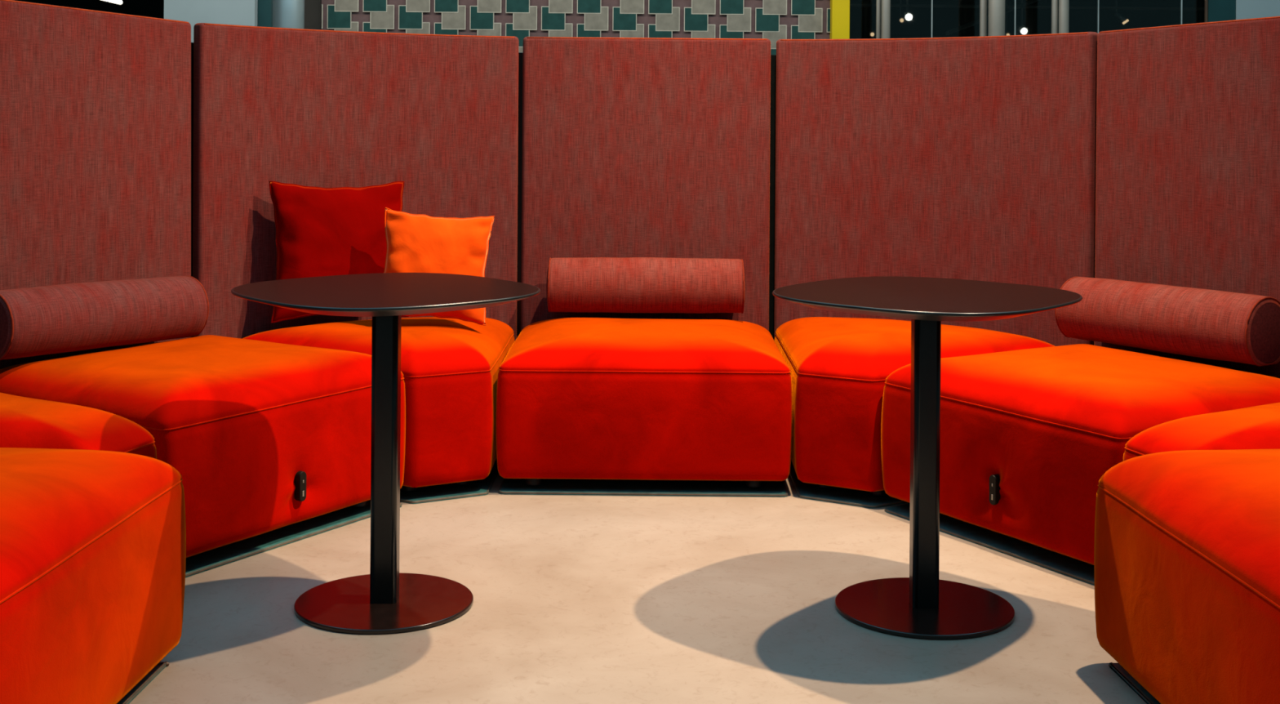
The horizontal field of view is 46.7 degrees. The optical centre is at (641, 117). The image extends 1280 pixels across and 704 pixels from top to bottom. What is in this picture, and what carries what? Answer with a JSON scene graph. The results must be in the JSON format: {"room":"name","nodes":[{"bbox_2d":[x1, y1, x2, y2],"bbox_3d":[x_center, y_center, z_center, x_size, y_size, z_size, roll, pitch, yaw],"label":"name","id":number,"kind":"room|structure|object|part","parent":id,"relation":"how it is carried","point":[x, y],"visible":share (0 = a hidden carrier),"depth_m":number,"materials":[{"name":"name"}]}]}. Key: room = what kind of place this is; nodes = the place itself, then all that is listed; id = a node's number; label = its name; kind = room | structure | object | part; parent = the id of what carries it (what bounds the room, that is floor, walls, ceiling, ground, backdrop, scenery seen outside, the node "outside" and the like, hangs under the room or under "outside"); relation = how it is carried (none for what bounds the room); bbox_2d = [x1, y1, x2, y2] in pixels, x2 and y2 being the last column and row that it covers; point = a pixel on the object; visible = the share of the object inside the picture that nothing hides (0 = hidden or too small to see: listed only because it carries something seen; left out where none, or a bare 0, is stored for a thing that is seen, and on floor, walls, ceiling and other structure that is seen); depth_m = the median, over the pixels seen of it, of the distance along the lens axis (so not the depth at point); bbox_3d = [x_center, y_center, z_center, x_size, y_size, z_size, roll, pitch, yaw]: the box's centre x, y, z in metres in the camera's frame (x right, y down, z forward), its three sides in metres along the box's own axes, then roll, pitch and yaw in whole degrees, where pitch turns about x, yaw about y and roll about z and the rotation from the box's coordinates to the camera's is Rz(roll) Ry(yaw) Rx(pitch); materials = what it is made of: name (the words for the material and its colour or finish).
{"room":"lounge seating area","nodes":[
{"label":"lounge seating area","id":0,"kind":"room"},
{"bbox_2d":[15,0,164,18],"bbox_3d":[0.007,-1.000,26.100,28.000,4.400,0.200,0,0,0],"label":"wall","id":1,"kind":"structure","parent":0,"point":[150,8],"depth_m":26.00,"materials":[{"name":"paint"}]},
{"bbox_2d":[164,0,257,42],"bbox_3d":[-2.507,-0.618,8.775,0.527,3.600,0.350,0,0,0],"label":"wall","id":2,"kind":"structure","parent":0,"point":[238,12],"depth_m":8.60,"materials":[{"name":"grey paint"}]},
{"bbox_2d":[257,0,272,26],"bbox_3d":[-2.203,-0.616,8.680,0.076,3.600,0.040,0,0,0],"label":"trim","id":3,"kind":"structure","parent":2,"relation":"attached to","point":[264,6],"depth_m":8.66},
{"bbox_2d":[320,0,830,54],"bbox_3d":[-0.399,-0.603,9.086,3.091,3.600,0.229,0,0,0],"label":"wall","id":4,"kind":"structure","parent":0,"point":[774,20],"depth_m":8.99,"materials":[{"name":"tile"}]},
{"bbox_2d":[304,0,321,29],"bbox_3d":[-2.022,-0.615,9.200,0.106,3.600,0.200,0,0,0],"label":"trim","id":5,"kind":"structure","parent":4,"relation":"attached to","point":[313,8],"depth_m":9.10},
{"bbox_2d":[128,472,1146,703],"bbox_3d":[-0.009,1.250,13.500,28.000,0.100,33.000,0,0,0],"label":"floor","id":6,"kind":"structure","parent":0,"point":[578,598],"depth_m":3.52,"materials":[{"name":"beige concrete"}]},
{"bbox_2d":[0,391,156,458],"bbox_3d":[-1.629,0.943,3.725,0.906,0.490,0.657,0,0,0],"label":"seat","id":7,"kind":"object","parent":6,"relation":"on","point":[25,421],"visible":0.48,"depth_m":3.54,"materials":[{"name":"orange fabric"}]},
{"bbox_2d":[0,447,185,703],"bbox_3d":[-1.433,0.930,2.802,0.839,0.518,0.971,0,0,3],"label":"seat","id":8,"kind":"object","parent":6,"relation":"on","point":[92,542],"visible":1,"depth_m":2.82,"materials":[{"name":"orange fabric"}]},
{"bbox_3d":[-1.435,1.185,2.802,0.767,0.008,0.897,0,0,3],"label":"plate","id":9,"kind":"part","parent":8,"relation":"part of","materials":[{"name":"black metal"}]},
{"bbox_2d":[0,0,191,369],"bbox_3d":[-1.768,0.415,4.623,0.071,1.544,0.900,0,0,31],"label":"panel","id":10,"kind":"object","parent":6,"relation":"on","point":[95,105],"visible":0.63,"depth_m":4.64,"materials":[{"name":"red fabric"}]},
{"bbox_2d":[0,334,406,577],"bbox_3d":[-1.331,0.943,4.394,0.882,0.493,0.956,0,0,32],"label":"seat","id":11,"kind":"object","parent":6,"relation":"on","point":[237,419],"visible":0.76,"depth_m":4.12,"materials":[{"name":"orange fabric"}]},
{"bbox_2d":[0,275,208,359],"bbox_3d":[-1.658,0.599,4.501,0.211,0.214,0.732,0,0,32],"label":"bolster","id":12,"kind":"object","parent":11,"relation":"on","point":[34,321],"visible":1,"depth_m":4.41,"materials":[{"name":"red fabric"}]},
{"bbox_3d":[-1.333,1.186,4.395,0.848,0.008,0.922,0,0,32],"label":"plate","id":13,"kind":"part","parent":11,"relation":"part of","materials":[{"name":"black metal"}]},
{"bbox_2d":[294,471,306,501],"bbox_3d":[-0.961,1.038,4.180,0.022,0.084,0.027,0,0,32],"label":"power socket","id":14,"kind":"object","parent":11,"relation":"attached to","point":[300,476],"visible":1,"depth_m":4.17,"materials":[{"name":"black plastic"}]},
{"bbox_2d":[272,0,304,28],"bbox_3d":[-2.113,-0.616,8.850,0.197,3.600,0.197,0,0,0],"label":"round column","id":15,"kind":"structure","parent":6,"relation":"on","point":[286,13],"depth_m":8.76,"materials":[{"name":"metal"}]},
{"bbox_2d":[191,22,518,340],"bbox_3d":[-1.042,0.437,5.360,1.249,1.511,0.170,0,0,-29],"label":"panel","id":16,"kind":"object","parent":6,"relation":"on","point":[436,114],"depth_m":5.35,"materials":[{"name":"red fabric"}]},
{"bbox_3d":[-1.542,0.466,5.056,0.008,1.445,0.081,0,0,43],"label":"joining strip","id":17,"kind":"part","parent":16,"relation":"part of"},
{"bbox_2d":[243,316,515,503],"bbox_3d":[-0.942,0.947,5.053,0.949,0.491,0.955,0,0,0],"label":"seat","id":18,"kind":"object","parent":6,"relation":"on","point":[450,366],"visible":0.41,"depth_m":4.68,"materials":[{"name":"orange fabric"}]},
{"bbox_2d":[268,180,408,322],"bbox_3d":[-1.057,0.463,5.196,0.496,0.486,0.183,0,0,-27],"label":"cushion","id":19,"kind":"object","parent":18,"relation":"on","point":[320,231],"visible":0.6,"depth_m":5.13,"materials":[{"name":"red fabric"}]},
{"bbox_2d":[383,207,494,325],"bbox_3d":[-0.702,0.506,5.047,0.408,0.398,0.154,0,0,-10],"label":"cushion","id":20,"kind":"object","parent":18,"relation":"on","point":[415,242],"visible":0.68,"depth_m":5.01,"materials":[{"name":"orange fabric"}]},
{"bbox_3d":[-0.943,1.189,5.053,0.925,0.008,0.932,0,0,0],"label":"plate","id":21,"kind":"part","parent":18,"relation":"part of","materials":[{"name":"black metal"}]},
{"bbox_2d":[231,272,540,634],"bbox_3d":[-0.628,0.807,3.643,0.688,0.776,0.688,0,0,-41],"label":"pedestal table","id":22,"kind":"object","parent":6,"relation":"on","point":[384,600],"visible":1,"depth_m":3.61,"materials":[{"name":"black metal"}]},
{"bbox_3d":[-0.631,1.189,3.643,0.433,0.012,0.433,0,0,0],"label":"plate","id":23,"kind":"part","parent":22,"relation":"part of","materials":[{"name":"black metal"}]},
{"bbox_2d":[516,36,770,337],"bbox_3d":[-0.010,0.448,5.636,0.987,1.503,0.080,0,0,0],"label":"panel","id":24,"kind":"object","parent":6,"relation":"on","point":[633,147],"depth_m":5.60,"materials":[{"name":"red fabric"}]},
{"bbox_3d":[-0.464,0.474,5.667,0.080,1.445,0.008,0,0,-2],"label":"joining strip","id":25,"kind":"part","parent":24,"relation":"part of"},
{"bbox_2d":[495,317,792,497],"bbox_3d":[0.010,0.959,5.130,0.957,0.482,0.884,0,0,0],"label":"seat","id":26,"kind":"object","parent":6,"relation":"on","point":[584,406],"visible":1,"depth_m":4.70,"materials":[{"name":"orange fabric"}]},
{"bbox_3d":[0.008,1.196,5.131,0.928,0.008,0.855,0,0,0],"label":"plate","id":27,"kind":"part","parent":26,"relation":"part of","materials":[{"name":"black metal"}]},
{"bbox_2d":[546,257,745,313],"bbox_3d":[0.015,0.617,5.468,0.731,0.202,0.213,0,0,0],"label":"bolster","id":28,"kind":"object","parent":26,"relation":"on","point":[573,284],"visible":1,"depth_m":5.38,"materials":[{"name":"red fabric"}]},
{"bbox_2d":[830,0,849,39],"bbox_3d":[1.195,-0.591,8.975,0.106,3.600,0.150,0,0,0],"label":"post","id":29,"kind":"object","parent":6,"relation":"on","point":[839,9],"visible":0.2,"depth_m":8.90,"materials":[{"name":"paint"}]},
{"bbox_2d":[875,0,880,38],"bbox_3d":[1.428,-0.590,8.950,0.027,3.600,0.027,0,0,0],"label":"steel post","id":30,"kind":"object","parent":6,"relation":"on","point":[877,2],"visible":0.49,"depth_m":8.94,"materials":[{"name":"grey metal"}]},
{"bbox_2d":[880,0,890,38],"bbox_3d":[1.464,-0.589,8.900,0.054,3.600,0.054,0,0,0],"label":"steel post","id":31,"kind":"object","parent":6,"relation":"on","point":[886,4],"visible":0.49,"depth_m":8.88,"materials":[{"name":"grey metal"}]},
{"bbox_2d":[849,0,933,38],"bbox_3d":[1.555,-0.589,9.256,0.514,3.600,0.020,0,0,0],"label":"window","id":32,"kind":"structure","parent":6,"relation":"on","point":[908,18],"depth_m":9.25,"materials":[{"name":"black glass"}]},
{"bbox_2d":[774,316,1054,507],"bbox_3d":[0.970,0.961,5.081,0.969,0.491,1.034,0,0,0],"label":"seat","id":33,"kind":"object","parent":6,"relation":"on","point":[839,367],"visible":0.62,"depth_m":4.67,"materials":[{"name":"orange fabric"}]},
{"bbox_3d":[0.969,1.203,5.080,0.942,0.008,1.010,0,0,0],"label":"plate","id":34,"kind":"part","parent":33,"relation":"part of","materials":[{"name":"black metal"}]},
{"bbox_2d":[772,275,1082,639],"bbox_3d":[0.694,0.817,3.635,0.689,0.776,0.689,0,0,41],"label":"pedestal table","id":35,"kind":"object","parent":6,"relation":"on","point":[920,605],"visible":1,"depth_m":3.60,"materials":[{"name":"black metal"}]},
{"bbox_3d":[0.692,1.199,3.635,0.433,0.012,0.433,0,0,0],"label":"plate","id":36,"kind":"part","parent":35,"relation":"part of","materials":[{"name":"black metal"}]},
{"bbox_2d":[768,31,1097,346],"bbox_3d":[1.039,0.456,5.428,1.273,1.503,0.189,0,0,32],"label":"panel","id":37,"kind":"object","parent":6,"relation":"on","point":[957,157],"depth_m":5.45,"materials":[{"name":"red fabric"}]},
{"bbox_3d":[0.494,0.481,5.697,0.090,1.445,0.008,0,0,-19],"label":"joining strip","id":38,"kind":"part","parent":37,"relation":"part of","materials":[{"name":"black metal"}]},
{"bbox_2d":[932,0,1014,37],"bbox_3d":[2.068,-0.585,9.256,0.511,3.600,0.012,0,0,0],"label":"window","id":39,"kind":"structure","parent":6,"relation":"on","point":[950,18],"depth_m":9.25,"materials":[{"name":"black glass"}]},
{"bbox_2d":[979,0,986,35],"bbox_3d":[2.061,-0.585,8.950,0.042,3.600,0.042,0,0,0],"label":"steel post","id":40,"kind":"object","parent":6,"relation":"on","point":[983,3],"visible":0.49,"depth_m":8.93,"materials":[{"name":"grey metal"}]},
{"bbox_2d":[987,0,1004,35],"bbox_3d":[2.117,-0.585,8.850,0.097,3.600,0.097,0,0,0],"label":"steel post","id":41,"kind":"object","parent":6,"relation":"on","point":[996,7],"visible":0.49,"depth_m":8.81,"materials":[{"name":"grey metal"}]},
{"bbox_2d":[1014,0,1016,35],"bbox_3d":[2.328,-0.583,9.256,0.007,3.600,0.020,0,0,0],"label":"trim","id":42,"kind":"structure","parent":6,"relation":"on","point":[1015,0],"depth_m":9.24,"materials":[{"name":"grey metal"}]},
{"bbox_2d":[1051,0,1057,33],"bbox_3d":[2.492,-0.582,8.950,0.039,3.600,0.039,0,0,0],"label":"steel post","id":43,"kind":"object","parent":6,"relation":"on","point":[1054,2],"visible":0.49,"depth_m":8.93,"materials":[{"name":"grey metal"}]},
{"bbox_2d":[1015,0,1097,35],"bbox_3d":[2.587,-0.581,9.256,0.511,3.600,0.012,0,0,0],"label":"window","id":44,"kind":"structure","parent":6,"relation":"on","point":[1032,16],"depth_m":9.25,"materials":[{"name":"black glass"}]},
{"bbox_2d":[1058,0,1069,33],"bbox_3d":[2.532,-0.582,8.900,0.060,3.600,0.060,0,0,0],"label":"steel post","id":45,"kind":"object","parent":6,"relation":"on","point":[1064,5],"visible":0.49,"depth_m":8.88,"materials":[{"name":"grey metal"}]},
{"bbox_2d":[881,343,1279,585],"bbox_3d":[1.344,0.963,4.375,0.888,0.492,0.951,0,0,-31],"label":"seat","id":46,"kind":"object","parent":6,"relation":"on","point":[1051,421],"visible":0.73,"depth_m":4.10,"materials":[{"name":"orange fabric"}]},
{"bbox_3d":[1.342,1.205,4.376,0.858,0.008,0.922,0,0,-31],"label":"plate","id":47,"kind":"part","parent":46,"relation":"part of","materials":[{"name":"black metal"}]},
{"bbox_2d":[989,474,1000,505],"bbox_3d":[0.987,1.039,4.144,0.022,0.084,0.027,0,0,-31],"label":"power socket","id":48,"kind":"object","parent":46,"relation":"attached to","point":[994,495],"visible":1,"depth_m":4.13,"materials":[{"name":"black plastic"}]},
{"bbox_2d":[1054,276,1279,365],"bbox_3d":[1.635,0.626,4.628,0.216,0.209,0.726,0,0,-33],"label":"bolster","id":49,"kind":"object","parent":46,"relation":"on","point":[1206,323],"visible":0.97,"depth_m":4.50,"materials":[{"name":"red fabric"}]},
{"bbox_2d":[1097,0,1098,33],"bbox_3d":[2.846,-0.579,9.256,0.007,3.600,0.020,0,0,0],"label":"trim","id":50,"kind":"structure","parent":6,"relation":"on","point":[1098,0],"depth_m":9.24,"materials":[{"name":"grey metal"}]},
{"bbox_2d":[1098,0,1181,32],"bbox_3d":[3.106,-0.577,9.256,0.511,3.600,0.012,0,0,0],"label":"window","id":51,"kind":"structure","parent":6,"relation":"on","point":[1113,15],"depth_m":9.25,"materials":[{"name":"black glass"}]},
{"bbox_2d":[1180,0,1182,24],"bbox_3d":[3.365,-0.575,9.256,0.007,3.600,0.020,0,0,0],"label":"trim","id":52,"kind":"structure","parent":6,"relation":"on","point":[1181,0],"depth_m":9.24,"materials":[{"name":"grey metal"}]},
{"bbox_2d":[1093,16,1279,377],"bbox_3d":[1.810,0.451,4.619,0.061,1.525,0.980,0,0,-32],"label":"panel","id":53,"kind":"object","parent":6,"relation":"on","point":[1188,175],"visible":0.53,"depth_m":4.69,"materials":[{"name":"red fabric"}]},
{"bbox_2d":[1093,448,1279,703],"bbox_3d":[1.439,0.946,2.841,0.836,0.528,0.966,0,0,-4],"label":"seat","id":54,"kind":"object","parent":6,"relation":"on","point":[1187,543],"visible":1,"depth_m":2.85,"materials":[{"name":"orange fabric"}]},
{"bbox_3d":[1.437,1.206,2.841,0.767,0.008,0.897,0,0,-4],"label":"plate","id":55,"kind":"part","parent":54,"relation":"part of","materials":[{"name":"black metal"}]},
{"bbox_2d":[1123,403,1279,462],"bbox_3d":[1.672,0.967,3.753,0.998,0.489,0.694,0,0,0],"label":"seat","id":56,"kind":"object","parent":6,"relation":"on","point":[1254,427],"visible":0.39,"depth_m":3.56,"materials":[{"name":"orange fabric"}]},
{"bbox_2d":[1204,0,1208,22],"bbox_3d":[3.492,-0.574,9.180,0.012,3.600,0.020,0,0,0],"label":"trim","id":57,"kind":"structure","parent":6,"relation":"on","point":[1206,1],"depth_m":9.17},
{"bbox_2d":[1235,0,1279,19],"bbox_3d":[4.399,-0.568,9.190,1.454,3.600,0.060,0,0,0],"label":"wall","id":58,"kind":"structure","parent":0,"point":[1245,9],"depth_m":9.16,"materials":[{"name":"grey paint"}]},
{"bbox_2d":[1182,0,1204,24],"bbox_3d":[3.623,-0.574,9.256,0.507,3.600,0.012,0,0,0],"label":"window","id":59,"kind":"structure","parent":58,"relation":"in","point":[1193,11],"depth_m":9.25,"materials":[{"name":"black glass"}]},
{"bbox_2d":[1207,0,1235,22],"bbox_3d":[3.587,-0.574,9.195,0.170,3.600,0.050,0,0,0],"label":"trim","id":60,"kind":"structure","parent":58,"relation":"attached to","point":[1218,10],"depth_m":9.17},
{"bbox_3d":[0.023,-3.100,17.800,28.000,0.200,16.400,0,0,0],"label":"ceiling","id":61,"kind":"structure","parent":0,"visible":0},
{"bbox_2d":[102,0,122,4],"bbox_3d":[-4.846,-1.978,12.750,0.052,2.116,1.975,0,0,-40],"label":"lamp","id":62,"kind":"object","parent":61,"relation":"hanging from","point":[117,2],"visible":1,"depth_m":12.03,"materials":[{"name":"beige"}]}
]}

